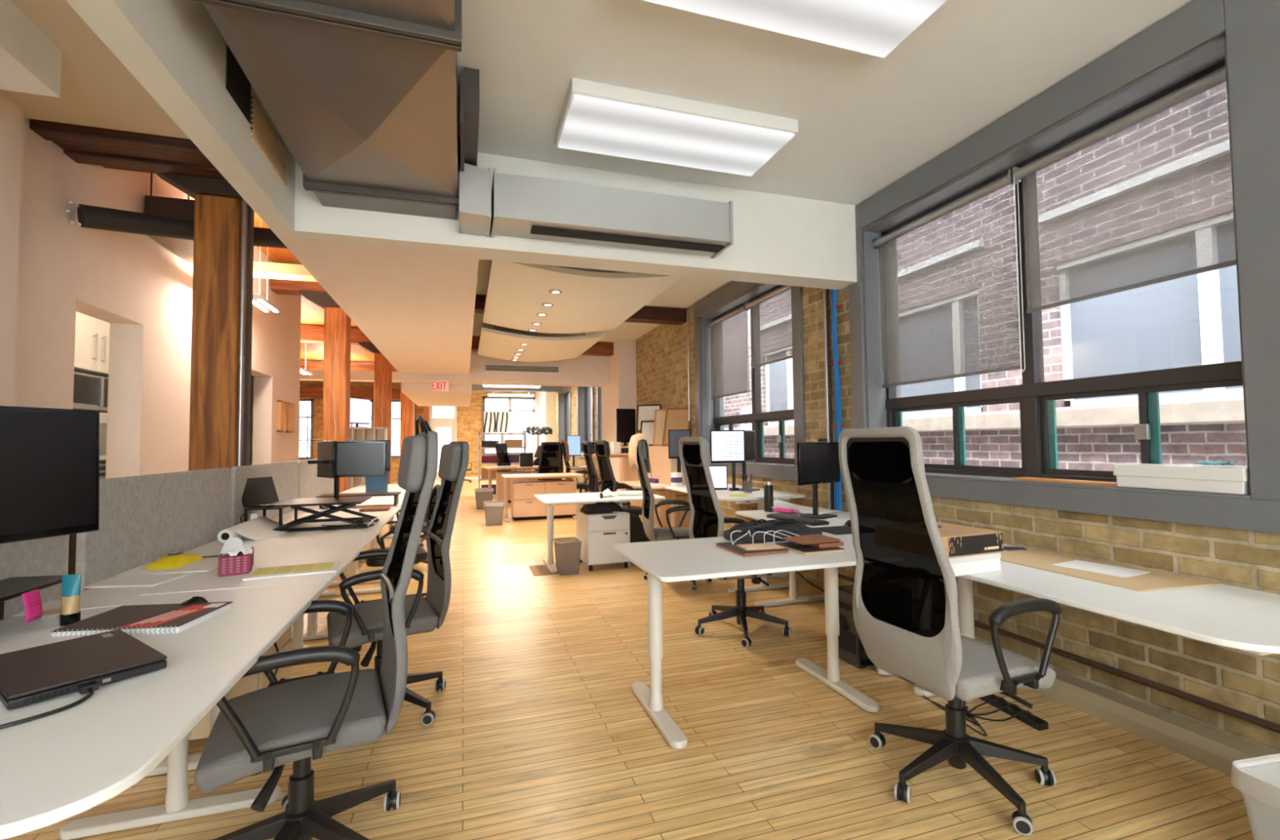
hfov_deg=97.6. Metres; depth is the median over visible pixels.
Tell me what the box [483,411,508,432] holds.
picture
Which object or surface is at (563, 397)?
window
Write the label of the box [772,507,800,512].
leaflet
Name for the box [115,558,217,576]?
paper sheet
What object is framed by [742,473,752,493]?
pen cup
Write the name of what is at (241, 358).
conduit
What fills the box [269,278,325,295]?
ceiling beam
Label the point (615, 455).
office desk
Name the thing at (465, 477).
baseboard
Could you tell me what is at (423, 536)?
chair
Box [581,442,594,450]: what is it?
monitor
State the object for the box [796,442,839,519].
monitor
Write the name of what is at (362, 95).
air duct
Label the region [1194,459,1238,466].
cloth
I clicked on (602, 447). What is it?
office chair
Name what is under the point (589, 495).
paper sheet
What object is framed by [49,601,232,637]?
spiral notebook
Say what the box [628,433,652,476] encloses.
coat
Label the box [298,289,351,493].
timber post
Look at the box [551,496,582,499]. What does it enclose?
paper sheet
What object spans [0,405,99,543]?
monitor
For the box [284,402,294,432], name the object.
wall picture
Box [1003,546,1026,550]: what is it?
phone
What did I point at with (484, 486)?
storage box
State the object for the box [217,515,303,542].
paper roll
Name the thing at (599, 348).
ceiling beam
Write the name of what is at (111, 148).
beam
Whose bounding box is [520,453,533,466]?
box
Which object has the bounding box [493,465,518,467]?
paper sheet
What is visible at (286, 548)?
office desk
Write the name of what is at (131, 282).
wall
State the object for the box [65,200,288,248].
pipe
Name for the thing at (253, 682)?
drawer pedestal
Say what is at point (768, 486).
water bottle
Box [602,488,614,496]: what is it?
crumpled paper
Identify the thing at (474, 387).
beam
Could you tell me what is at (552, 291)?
recessed light
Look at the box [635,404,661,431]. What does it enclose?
picture frame
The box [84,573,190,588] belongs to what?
paper sheet
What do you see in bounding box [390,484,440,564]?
chair
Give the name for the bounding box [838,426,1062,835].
office chair
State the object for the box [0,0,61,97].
bulkhead
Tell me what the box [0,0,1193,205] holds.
ceiling
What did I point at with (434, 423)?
door
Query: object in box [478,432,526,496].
bookcase
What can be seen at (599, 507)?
seat cushion
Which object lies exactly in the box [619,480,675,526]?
office desk
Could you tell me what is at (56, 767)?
office desk
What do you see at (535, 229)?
diffuser
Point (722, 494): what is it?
paper sheet
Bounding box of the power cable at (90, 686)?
[0,680,98,728]
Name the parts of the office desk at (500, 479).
drawer, drawer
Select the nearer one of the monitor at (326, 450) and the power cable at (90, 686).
the power cable at (90, 686)
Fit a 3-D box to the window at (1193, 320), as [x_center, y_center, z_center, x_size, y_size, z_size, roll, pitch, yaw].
[2.793,-0.336,10.340,0.660,6.200,34.000,0,-2,-17]
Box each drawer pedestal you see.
[188,624,292,740]
[576,510,630,570]
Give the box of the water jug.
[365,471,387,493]
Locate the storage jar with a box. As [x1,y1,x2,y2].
[671,472,682,487]
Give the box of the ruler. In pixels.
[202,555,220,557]
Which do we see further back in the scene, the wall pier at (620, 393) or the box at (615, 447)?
the wall pier at (620, 393)
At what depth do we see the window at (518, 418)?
29.36 m
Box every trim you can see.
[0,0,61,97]
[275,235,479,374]
[399,351,608,386]
[401,382,471,406]
[478,253,848,289]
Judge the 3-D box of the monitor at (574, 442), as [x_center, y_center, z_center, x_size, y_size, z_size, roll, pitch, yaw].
[-1.638,0.771,13.848,0.340,0.770,0.220,0,-2,-17]
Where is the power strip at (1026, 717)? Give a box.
[922,693,1048,736]
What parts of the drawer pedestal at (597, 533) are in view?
drawer, drawer, handle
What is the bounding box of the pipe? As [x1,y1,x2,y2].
[838,573,1279,733]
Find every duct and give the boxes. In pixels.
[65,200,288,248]
[190,0,479,219]
[253,261,317,281]
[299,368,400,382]
[458,161,733,258]
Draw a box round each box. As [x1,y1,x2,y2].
[217,537,253,576]
[481,440,498,447]
[481,455,497,462]
[481,468,497,479]
[481,484,496,494]
[504,440,522,447]
[508,454,519,462]
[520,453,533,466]
[610,441,621,453]
[936,521,1003,558]
[948,552,1000,576]
[1113,463,1249,494]
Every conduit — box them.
[236,198,246,466]
[686,310,689,420]
[822,288,831,509]
[826,288,834,510]
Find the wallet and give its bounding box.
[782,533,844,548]
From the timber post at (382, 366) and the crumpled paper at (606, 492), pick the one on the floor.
the timber post at (382, 366)
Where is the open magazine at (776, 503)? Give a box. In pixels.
[770,498,839,515]
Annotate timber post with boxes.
[153,171,248,471]
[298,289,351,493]
[358,342,391,484]
[400,384,414,457]
[424,406,428,431]
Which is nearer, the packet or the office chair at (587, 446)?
the packet
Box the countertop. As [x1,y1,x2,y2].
[99,455,106,460]
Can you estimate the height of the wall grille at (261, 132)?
0.200 m
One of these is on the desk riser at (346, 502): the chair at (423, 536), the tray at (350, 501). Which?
the tray at (350, 501)
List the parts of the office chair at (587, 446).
backrest frame, armrest, armrest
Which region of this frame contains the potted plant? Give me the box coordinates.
[522,426,552,470]
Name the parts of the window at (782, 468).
sash, sash, frame, sash, sash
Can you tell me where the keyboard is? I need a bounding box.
[766,513,829,525]
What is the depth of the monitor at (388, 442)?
4.47 m
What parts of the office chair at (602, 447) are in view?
backrest frame, armrest, seat, armrest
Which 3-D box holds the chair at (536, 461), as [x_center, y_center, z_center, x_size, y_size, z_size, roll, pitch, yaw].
[-2.660,1.484,14.739,0.641,1.034,0.672,-1,-2,2]
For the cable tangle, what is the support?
on the office desk at (384, 516)
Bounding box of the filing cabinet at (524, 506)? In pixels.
[511,479,576,520]
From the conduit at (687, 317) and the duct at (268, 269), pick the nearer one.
the duct at (268, 269)
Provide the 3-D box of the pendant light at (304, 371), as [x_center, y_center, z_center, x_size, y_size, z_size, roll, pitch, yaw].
[-6.947,-1.496,11.415,0.220,0.990,1.400,0,-2,-17]
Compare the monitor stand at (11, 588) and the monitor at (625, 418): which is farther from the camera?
the monitor at (625, 418)
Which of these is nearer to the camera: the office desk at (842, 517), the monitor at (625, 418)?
the office desk at (842, 517)
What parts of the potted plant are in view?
pot, stem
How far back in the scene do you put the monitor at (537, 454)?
13.45 m
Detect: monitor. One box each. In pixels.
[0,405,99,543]
[316,440,336,478]
[336,440,386,477]
[345,440,390,471]
[350,397,369,426]
[533,445,541,457]
[567,435,580,466]
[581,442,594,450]
[616,408,635,445]
[668,429,690,472]
[709,465,728,489]
[710,430,745,462]
[737,430,759,491]
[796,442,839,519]
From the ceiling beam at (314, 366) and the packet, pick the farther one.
the ceiling beam at (314, 366)
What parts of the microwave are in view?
door glass, door handle, control panel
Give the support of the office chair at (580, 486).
on the floor
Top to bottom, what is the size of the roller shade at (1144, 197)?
1.272 m
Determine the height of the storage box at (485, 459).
0.193 m
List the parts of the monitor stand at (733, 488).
post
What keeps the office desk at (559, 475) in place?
on the floor
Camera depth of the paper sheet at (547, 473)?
10.32 m
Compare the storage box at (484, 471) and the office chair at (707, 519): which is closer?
the office chair at (707, 519)
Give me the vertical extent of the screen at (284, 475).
0.515 m
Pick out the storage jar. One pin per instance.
(676, 477)
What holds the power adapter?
on the office desk at (384, 516)
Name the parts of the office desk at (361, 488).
leg, leg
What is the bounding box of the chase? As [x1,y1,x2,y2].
[243,204,253,465]
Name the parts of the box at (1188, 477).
lid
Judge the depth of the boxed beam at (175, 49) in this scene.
2.21 m
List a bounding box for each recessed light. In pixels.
[527,328,537,331]
[531,322,542,325]
[536,313,547,316]
[542,302,554,306]
[549,289,562,294]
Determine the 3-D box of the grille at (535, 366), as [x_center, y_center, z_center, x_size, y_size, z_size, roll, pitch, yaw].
[-2.263,-0.992,10.818,1.380,0.096,0.005,0,-2,-17]
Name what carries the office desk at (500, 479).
on the floor
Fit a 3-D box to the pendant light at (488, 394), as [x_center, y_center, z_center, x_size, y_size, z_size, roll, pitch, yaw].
[-4.530,-1.115,19.715,1.600,0.560,0.220,0,-2,-17]
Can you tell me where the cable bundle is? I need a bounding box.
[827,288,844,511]
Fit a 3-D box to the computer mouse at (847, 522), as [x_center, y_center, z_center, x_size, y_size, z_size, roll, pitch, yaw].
[1.486,0.723,3.931,0.112,0.041,0.062,-3,-3,44]
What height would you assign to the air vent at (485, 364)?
0.170 m
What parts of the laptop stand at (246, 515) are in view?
leg, leg, leg, leg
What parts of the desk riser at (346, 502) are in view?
scissor arm, frame, scissor arm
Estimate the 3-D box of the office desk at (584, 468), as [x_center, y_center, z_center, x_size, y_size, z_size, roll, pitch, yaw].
[-1.552,1.552,13.819,0.650,0.796,0.800,0,-2,-17]
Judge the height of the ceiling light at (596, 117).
0.098 m
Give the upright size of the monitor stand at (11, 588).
0.560 m
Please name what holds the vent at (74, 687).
attached to the laptop at (28, 676)
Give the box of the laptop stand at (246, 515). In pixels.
[244,506,297,526]
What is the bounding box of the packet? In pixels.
[141,551,204,570]
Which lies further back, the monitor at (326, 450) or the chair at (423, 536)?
the chair at (423, 536)
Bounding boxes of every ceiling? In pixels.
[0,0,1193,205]
[472,259,732,342]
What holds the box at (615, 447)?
on the office desk at (615, 455)
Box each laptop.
[0,629,167,709]
[241,476,284,507]
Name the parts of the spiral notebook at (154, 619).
red panel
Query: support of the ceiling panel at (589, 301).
hanging from the ceiling at (686, 291)
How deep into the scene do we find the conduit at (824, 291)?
5.05 m
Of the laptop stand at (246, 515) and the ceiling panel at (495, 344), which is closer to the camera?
the laptop stand at (246, 515)
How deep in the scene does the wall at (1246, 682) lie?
2.95 m
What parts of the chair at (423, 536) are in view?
leg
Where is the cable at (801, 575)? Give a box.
[794,570,824,591]
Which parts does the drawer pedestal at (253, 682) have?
drawer, drawer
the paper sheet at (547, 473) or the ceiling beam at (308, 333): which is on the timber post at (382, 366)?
the ceiling beam at (308, 333)
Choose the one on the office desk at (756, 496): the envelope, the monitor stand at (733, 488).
the monitor stand at (733, 488)
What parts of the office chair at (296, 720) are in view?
lever, leg, leg, armrest, seat, armrest, leg, leg, backrest frame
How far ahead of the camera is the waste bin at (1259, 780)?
1.70 m
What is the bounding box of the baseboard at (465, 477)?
[435,476,481,480]
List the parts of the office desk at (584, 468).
leg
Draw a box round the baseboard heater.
[1027,668,1279,779]
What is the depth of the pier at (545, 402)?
20.05 m
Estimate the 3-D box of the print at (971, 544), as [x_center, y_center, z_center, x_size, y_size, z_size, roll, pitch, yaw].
[1.576,0.583,2.622,0.345,0.086,0.002,0,-3,-20]
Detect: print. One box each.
[130,609,195,625]
[948,533,1003,556]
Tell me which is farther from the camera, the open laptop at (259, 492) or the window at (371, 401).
the window at (371, 401)
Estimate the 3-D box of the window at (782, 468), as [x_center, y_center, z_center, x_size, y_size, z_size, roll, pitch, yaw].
[1.331,-0.523,6.729,0.380,2.350,2.620,0,-2,-17]
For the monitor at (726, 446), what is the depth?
5.66 m
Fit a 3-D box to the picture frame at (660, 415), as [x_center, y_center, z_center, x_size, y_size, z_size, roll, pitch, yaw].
[0.417,0.115,8.593,0.420,0.568,0.168,-1,-2,18]
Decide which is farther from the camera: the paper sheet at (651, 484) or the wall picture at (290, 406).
the wall picture at (290, 406)
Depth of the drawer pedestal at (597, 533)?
6.06 m
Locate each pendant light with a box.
[252,220,282,312]
[300,342,313,374]
[482,384,541,387]
[487,391,534,396]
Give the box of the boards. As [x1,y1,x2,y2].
[253,210,373,364]
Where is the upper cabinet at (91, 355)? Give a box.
[74,311,110,377]
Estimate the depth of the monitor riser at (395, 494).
5.37 m
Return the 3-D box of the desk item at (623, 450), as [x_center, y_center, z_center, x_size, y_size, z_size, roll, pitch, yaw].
[-0.262,0.520,9.549,0.140,0.090,0.160,0,-2,-17]
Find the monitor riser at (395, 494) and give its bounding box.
[315,491,400,508]
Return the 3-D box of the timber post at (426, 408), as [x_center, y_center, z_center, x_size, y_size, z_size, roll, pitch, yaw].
[-8.110,0.677,21.262,0.150,3.300,0.250,0,-2,-17]
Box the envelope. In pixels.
[736,542,783,551]
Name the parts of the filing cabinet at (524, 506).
drawer, drawer, drawer, drawer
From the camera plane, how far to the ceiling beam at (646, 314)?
8.14 m
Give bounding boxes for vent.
[24,684,76,704]
[484,363,559,373]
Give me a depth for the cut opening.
2.55 m
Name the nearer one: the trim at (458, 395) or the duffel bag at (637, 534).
the duffel bag at (637, 534)
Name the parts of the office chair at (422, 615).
tension knob, armrest, lever, armrest, seat, leg, leg, backrest frame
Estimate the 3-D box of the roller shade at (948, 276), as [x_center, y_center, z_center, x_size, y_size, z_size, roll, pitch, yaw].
[2.147,-0.734,4.049,0.067,1.607,1.239,0,-2,-17]
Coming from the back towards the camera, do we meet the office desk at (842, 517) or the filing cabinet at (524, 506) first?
the filing cabinet at (524, 506)
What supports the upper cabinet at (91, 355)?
attached to the wall at (252, 377)
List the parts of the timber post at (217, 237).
post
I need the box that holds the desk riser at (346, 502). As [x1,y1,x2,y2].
[272,460,377,532]
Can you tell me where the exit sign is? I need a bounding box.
[430,373,448,391]
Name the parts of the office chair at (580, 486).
backrest frame, armrest, armrest, seat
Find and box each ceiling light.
[555,77,798,176]
[642,0,946,57]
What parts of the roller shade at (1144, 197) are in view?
pull chain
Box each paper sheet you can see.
[0,625,88,653]
[12,591,144,616]
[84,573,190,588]
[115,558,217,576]
[389,486,401,488]
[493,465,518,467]
[531,473,553,475]
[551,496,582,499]
[563,494,591,497]
[636,483,669,486]
[716,493,733,497]
[1052,560,1150,577]
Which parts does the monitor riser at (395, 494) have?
leg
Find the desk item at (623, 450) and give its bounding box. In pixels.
[621,448,628,453]
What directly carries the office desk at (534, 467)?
on the floor
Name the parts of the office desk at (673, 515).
leg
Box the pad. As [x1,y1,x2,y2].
[242,560,340,580]
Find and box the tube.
[59,573,81,626]
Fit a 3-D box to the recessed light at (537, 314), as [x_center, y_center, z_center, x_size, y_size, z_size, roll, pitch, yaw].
[-1.164,-1.255,6.667,0.140,0.016,0.140,0,-2,-17]
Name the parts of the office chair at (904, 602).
backrest frame, leg, seat, leg, lever, armrest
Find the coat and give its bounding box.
[560,440,569,472]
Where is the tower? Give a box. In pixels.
[838,584,874,668]
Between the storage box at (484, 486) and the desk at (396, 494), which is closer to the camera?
the desk at (396, 494)
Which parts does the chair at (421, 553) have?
seat, armrest, armrest, leg, backrest frame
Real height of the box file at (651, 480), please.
0.060 m
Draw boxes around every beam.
[29,119,226,179]
[66,0,295,230]
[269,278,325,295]
[270,152,857,285]
[299,386,399,399]
[300,324,372,345]
[300,362,397,371]
[471,336,613,355]
[471,384,561,392]
[474,294,686,324]
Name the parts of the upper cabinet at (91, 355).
door, handle, door, handle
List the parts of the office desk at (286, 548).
leg, leg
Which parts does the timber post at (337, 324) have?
post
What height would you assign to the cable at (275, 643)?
0.754 m
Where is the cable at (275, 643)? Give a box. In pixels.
[266,641,279,687]
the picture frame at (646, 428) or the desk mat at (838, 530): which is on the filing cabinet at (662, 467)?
the picture frame at (646, 428)
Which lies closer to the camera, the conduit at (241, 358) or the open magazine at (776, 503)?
the conduit at (241, 358)
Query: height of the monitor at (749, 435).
0.625 m
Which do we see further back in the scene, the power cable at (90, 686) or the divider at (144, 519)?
the divider at (144, 519)
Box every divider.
[0,534,67,622]
[75,467,231,591]
[307,460,339,497]
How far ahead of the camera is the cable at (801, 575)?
4.37 m
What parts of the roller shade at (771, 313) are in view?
pull chain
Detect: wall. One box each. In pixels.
[0,92,24,406]
[13,118,301,574]
[99,375,253,465]
[298,380,535,481]
[555,33,1279,755]
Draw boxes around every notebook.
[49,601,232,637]
[715,539,789,556]
[774,541,844,555]
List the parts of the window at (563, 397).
frame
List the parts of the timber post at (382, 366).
post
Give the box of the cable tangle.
[320,517,379,528]
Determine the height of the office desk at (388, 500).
0.781 m
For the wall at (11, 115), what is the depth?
3.15 m
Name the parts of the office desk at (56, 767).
leg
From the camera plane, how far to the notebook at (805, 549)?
2.94 m
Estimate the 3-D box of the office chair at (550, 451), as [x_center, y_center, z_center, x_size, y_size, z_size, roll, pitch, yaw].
[-1.920,1.157,11.489,0.681,1.409,0.751,0,-3,-24]
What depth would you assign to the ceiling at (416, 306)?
4.90 m
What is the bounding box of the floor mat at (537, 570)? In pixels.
[528,564,558,576]
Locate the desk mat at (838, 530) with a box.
[812,525,852,534]
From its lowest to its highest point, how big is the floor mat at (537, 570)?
0.003 m
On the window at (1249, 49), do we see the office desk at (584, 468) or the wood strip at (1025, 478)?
the wood strip at (1025, 478)
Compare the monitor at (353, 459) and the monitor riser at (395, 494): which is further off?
the monitor riser at (395, 494)
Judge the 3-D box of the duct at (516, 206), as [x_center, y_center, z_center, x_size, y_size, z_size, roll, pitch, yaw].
[-0.268,-1.392,3.824,1.840,0.318,0.370,0,-2,-17]
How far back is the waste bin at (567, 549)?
5.85 m
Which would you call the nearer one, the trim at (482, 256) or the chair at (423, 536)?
the trim at (482, 256)
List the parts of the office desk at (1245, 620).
leg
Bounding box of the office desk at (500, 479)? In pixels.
[496,470,537,502]
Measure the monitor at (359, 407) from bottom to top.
0.570 m
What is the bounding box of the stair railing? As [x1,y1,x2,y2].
[298,415,323,459]
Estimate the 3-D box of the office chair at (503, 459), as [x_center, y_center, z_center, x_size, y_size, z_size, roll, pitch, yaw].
[-3.346,1.297,14.545,0.751,1.409,0.681,-2,-3,30]
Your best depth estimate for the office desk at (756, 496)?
5.20 m
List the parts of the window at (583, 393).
frame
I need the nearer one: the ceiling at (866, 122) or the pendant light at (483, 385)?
the ceiling at (866, 122)
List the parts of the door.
frame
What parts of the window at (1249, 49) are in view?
sash, sash, frame, sash, sash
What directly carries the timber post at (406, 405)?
on the floor
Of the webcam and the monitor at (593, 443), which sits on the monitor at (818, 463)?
the webcam
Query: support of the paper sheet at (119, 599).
on the office desk at (56, 767)
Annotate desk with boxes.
[0,581,328,839]
[80,528,382,777]
[271,505,401,641]
[303,492,404,586]
[315,491,400,497]
[338,484,405,548]
[484,465,564,488]
[501,472,583,521]
[533,491,665,573]
[564,466,586,493]
[580,453,630,489]
[612,533,879,748]
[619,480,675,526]
[665,484,805,592]
[735,506,892,675]
[913,543,1279,697]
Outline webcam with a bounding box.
[817,438,827,441]
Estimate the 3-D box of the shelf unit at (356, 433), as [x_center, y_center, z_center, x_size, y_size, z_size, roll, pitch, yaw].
[-5.390,1.012,10.954,0.785,1.730,0.300,0,-2,-17]
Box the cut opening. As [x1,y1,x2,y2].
[226,44,251,123]
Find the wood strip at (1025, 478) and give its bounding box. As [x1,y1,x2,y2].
[1011,476,1116,486]
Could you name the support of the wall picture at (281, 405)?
attached to the wall at (131, 282)
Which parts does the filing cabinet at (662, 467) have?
drawer, drawer, drawer, drawer, drawer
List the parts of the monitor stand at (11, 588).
leg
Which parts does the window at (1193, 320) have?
pane, pane, pane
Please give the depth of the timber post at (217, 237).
4.02 m
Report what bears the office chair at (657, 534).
on the floor
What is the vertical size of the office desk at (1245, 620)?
0.736 m
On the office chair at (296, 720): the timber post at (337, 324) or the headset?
the headset
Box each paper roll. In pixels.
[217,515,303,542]
[617,490,642,495]
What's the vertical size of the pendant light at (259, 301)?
0.940 m
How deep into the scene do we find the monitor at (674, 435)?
7.37 m
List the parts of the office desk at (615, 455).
under frame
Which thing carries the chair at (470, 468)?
on the floor
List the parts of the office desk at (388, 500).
leg, leg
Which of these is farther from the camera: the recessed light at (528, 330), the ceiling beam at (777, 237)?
the recessed light at (528, 330)
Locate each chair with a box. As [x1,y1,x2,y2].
[194,431,438,839]
[326,440,469,725]
[364,484,439,599]
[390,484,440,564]
[418,480,441,546]
[463,462,471,483]
[495,443,525,471]
[526,457,540,471]
[529,441,561,480]
[560,442,588,506]
[582,440,630,505]
[594,440,650,541]
[635,439,711,591]
[678,436,791,647]
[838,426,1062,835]
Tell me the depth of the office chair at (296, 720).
1.81 m
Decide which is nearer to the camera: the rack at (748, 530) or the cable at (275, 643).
the cable at (275, 643)
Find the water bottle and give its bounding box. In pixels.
[764,481,773,511]
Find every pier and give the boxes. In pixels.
[535,391,555,451]
[601,338,636,491]
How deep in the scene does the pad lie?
2.58 m
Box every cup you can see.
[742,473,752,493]
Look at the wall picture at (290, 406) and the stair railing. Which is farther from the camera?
the stair railing
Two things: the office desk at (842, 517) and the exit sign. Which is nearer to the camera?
the office desk at (842, 517)
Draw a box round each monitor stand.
[0,574,63,620]
[728,462,739,491]
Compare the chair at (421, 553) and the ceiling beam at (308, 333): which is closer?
the chair at (421, 553)
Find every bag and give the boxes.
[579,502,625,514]
[630,511,649,542]
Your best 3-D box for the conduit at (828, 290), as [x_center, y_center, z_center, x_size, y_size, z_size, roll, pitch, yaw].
[1.706,-0.108,5.002,0.020,3.330,0.020,0,-2,-17]
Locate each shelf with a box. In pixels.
[0,574,63,602]
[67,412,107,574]
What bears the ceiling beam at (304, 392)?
attached to the wall
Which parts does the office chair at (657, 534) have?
backrest frame, seat, armrest, armrest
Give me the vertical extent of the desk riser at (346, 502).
0.502 m
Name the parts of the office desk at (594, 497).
leg, under frame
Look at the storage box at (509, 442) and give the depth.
15.12 m
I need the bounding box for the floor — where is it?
[2,480,1253,839]
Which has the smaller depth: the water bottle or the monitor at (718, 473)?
the water bottle
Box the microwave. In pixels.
[72,371,108,413]
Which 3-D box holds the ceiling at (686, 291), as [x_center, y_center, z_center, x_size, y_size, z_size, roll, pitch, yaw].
[-0.753,-1.703,7.814,3.050,0.100,7.000,0,-2,-17]
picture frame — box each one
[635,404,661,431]
[640,420,653,445]
[653,408,666,445]
[662,407,690,446]
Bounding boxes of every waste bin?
[474,488,493,509]
[483,500,504,525]
[553,537,582,575]
[1233,756,1279,839]
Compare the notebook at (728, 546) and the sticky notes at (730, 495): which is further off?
the sticky notes at (730, 495)
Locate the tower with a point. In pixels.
(851, 648)
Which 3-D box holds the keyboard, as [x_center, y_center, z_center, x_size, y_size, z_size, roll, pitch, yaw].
[1.191,0.755,4.267,0.150,0.027,0.540,0,-3,-24]
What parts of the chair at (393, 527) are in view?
seat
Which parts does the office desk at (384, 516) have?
leg, leg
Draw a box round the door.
[429,406,457,479]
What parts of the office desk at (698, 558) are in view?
leg, leg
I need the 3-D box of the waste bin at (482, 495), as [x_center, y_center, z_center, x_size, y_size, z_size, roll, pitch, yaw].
[-3.342,1.679,11.989,0.399,0.432,0.350,0,-2,-17]
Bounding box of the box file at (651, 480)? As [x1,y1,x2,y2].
[648,477,658,483]
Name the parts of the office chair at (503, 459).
backrest frame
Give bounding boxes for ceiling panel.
[477,324,604,361]
[482,260,681,333]
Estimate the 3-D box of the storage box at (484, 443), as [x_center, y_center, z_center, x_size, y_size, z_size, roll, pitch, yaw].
[-4.034,0.645,15.061,0.438,0.170,0.260,0,-2,-17]
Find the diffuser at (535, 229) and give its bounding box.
[530,225,724,252]
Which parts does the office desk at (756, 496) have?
leg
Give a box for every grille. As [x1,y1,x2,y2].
[249,95,287,186]
[485,364,558,372]
[838,600,855,654]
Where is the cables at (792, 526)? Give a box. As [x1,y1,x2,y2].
[723,518,822,542]
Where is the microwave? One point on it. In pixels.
(90, 391)
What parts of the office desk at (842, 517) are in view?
leg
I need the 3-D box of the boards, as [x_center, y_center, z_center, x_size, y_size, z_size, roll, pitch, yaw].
[-8.079,-2.003,11.815,6.080,0.080,18.800,0,-2,-17]
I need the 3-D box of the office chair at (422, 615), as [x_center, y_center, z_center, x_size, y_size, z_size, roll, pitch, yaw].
[-1.325,0.810,2.954,0.741,1.389,0.656,1,-3,-30]
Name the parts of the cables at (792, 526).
black cord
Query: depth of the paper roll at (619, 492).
6.41 m
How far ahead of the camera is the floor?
2.50 m
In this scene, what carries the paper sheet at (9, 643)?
on the office desk at (56, 767)
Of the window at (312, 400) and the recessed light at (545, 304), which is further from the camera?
the window at (312, 400)
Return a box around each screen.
[230,461,297,527]
[297,458,333,506]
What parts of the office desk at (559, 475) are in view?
leg, under frame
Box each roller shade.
[706,302,749,424]
[746,284,792,398]
[871,168,1020,387]
[1012,66,1235,372]
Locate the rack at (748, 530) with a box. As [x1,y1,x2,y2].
[730,529,799,544]
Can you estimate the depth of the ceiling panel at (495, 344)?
8.95 m
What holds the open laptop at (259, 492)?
on the laptop stand at (246, 515)
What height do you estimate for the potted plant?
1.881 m
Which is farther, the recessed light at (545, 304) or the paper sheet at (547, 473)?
the paper sheet at (547, 473)
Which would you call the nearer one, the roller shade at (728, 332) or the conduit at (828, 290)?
the conduit at (828, 290)
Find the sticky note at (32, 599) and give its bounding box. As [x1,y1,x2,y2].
[22,588,42,623]
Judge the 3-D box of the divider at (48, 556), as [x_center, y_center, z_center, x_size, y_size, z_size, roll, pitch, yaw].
[-2.018,0.472,1.411,0.072,0.515,1.740,0,-2,-17]
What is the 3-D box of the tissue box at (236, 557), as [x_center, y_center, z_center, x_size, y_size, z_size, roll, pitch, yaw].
[-1.904,0.630,2.646,0.130,0.158,0.241,1,-3,-32]
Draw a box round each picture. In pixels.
[276,400,286,431]
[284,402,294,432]
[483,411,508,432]
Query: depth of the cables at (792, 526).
3.27 m
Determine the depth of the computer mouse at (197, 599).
2.01 m
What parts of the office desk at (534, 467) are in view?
leg, under frame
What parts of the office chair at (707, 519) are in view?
backrest frame, armrest, leg, leg, tension knob, seat, lever, leg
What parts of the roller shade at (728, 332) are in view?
pull chain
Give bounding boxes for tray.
[272,495,371,507]
[359,506,391,511]
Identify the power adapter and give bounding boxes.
[240,510,257,523]
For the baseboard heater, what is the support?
on the floor
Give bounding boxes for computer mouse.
[178,595,208,605]
[844,520,851,526]
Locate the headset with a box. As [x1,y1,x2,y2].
[415,415,431,435]
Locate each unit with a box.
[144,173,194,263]
[349,426,387,488]
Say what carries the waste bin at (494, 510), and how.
on the floor
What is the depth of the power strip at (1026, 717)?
2.75 m
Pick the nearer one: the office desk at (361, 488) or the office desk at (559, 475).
the office desk at (361, 488)
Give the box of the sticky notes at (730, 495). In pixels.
[728,494,746,497]
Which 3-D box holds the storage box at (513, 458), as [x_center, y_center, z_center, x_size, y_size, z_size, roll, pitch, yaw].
[-3.485,1.045,15.216,0.380,0.212,0.260,0,-2,-17]
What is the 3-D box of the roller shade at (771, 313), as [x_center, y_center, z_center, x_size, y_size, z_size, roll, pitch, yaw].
[1.474,-0.862,6.185,0.067,1.162,1.134,0,-2,-17]
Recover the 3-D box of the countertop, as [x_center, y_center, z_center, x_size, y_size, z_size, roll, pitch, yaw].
[-5.366,0.358,5.167,0.470,0.040,1.600,0,-2,-17]
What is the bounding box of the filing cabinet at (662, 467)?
[619,445,690,528]
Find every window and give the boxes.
[298,398,314,459]
[298,399,535,471]
[351,399,373,426]
[391,400,415,457]
[482,395,535,455]
[557,386,571,456]
[576,386,594,457]
[591,184,1247,471]
[595,386,601,459]
[693,280,805,481]
[848,0,1279,533]

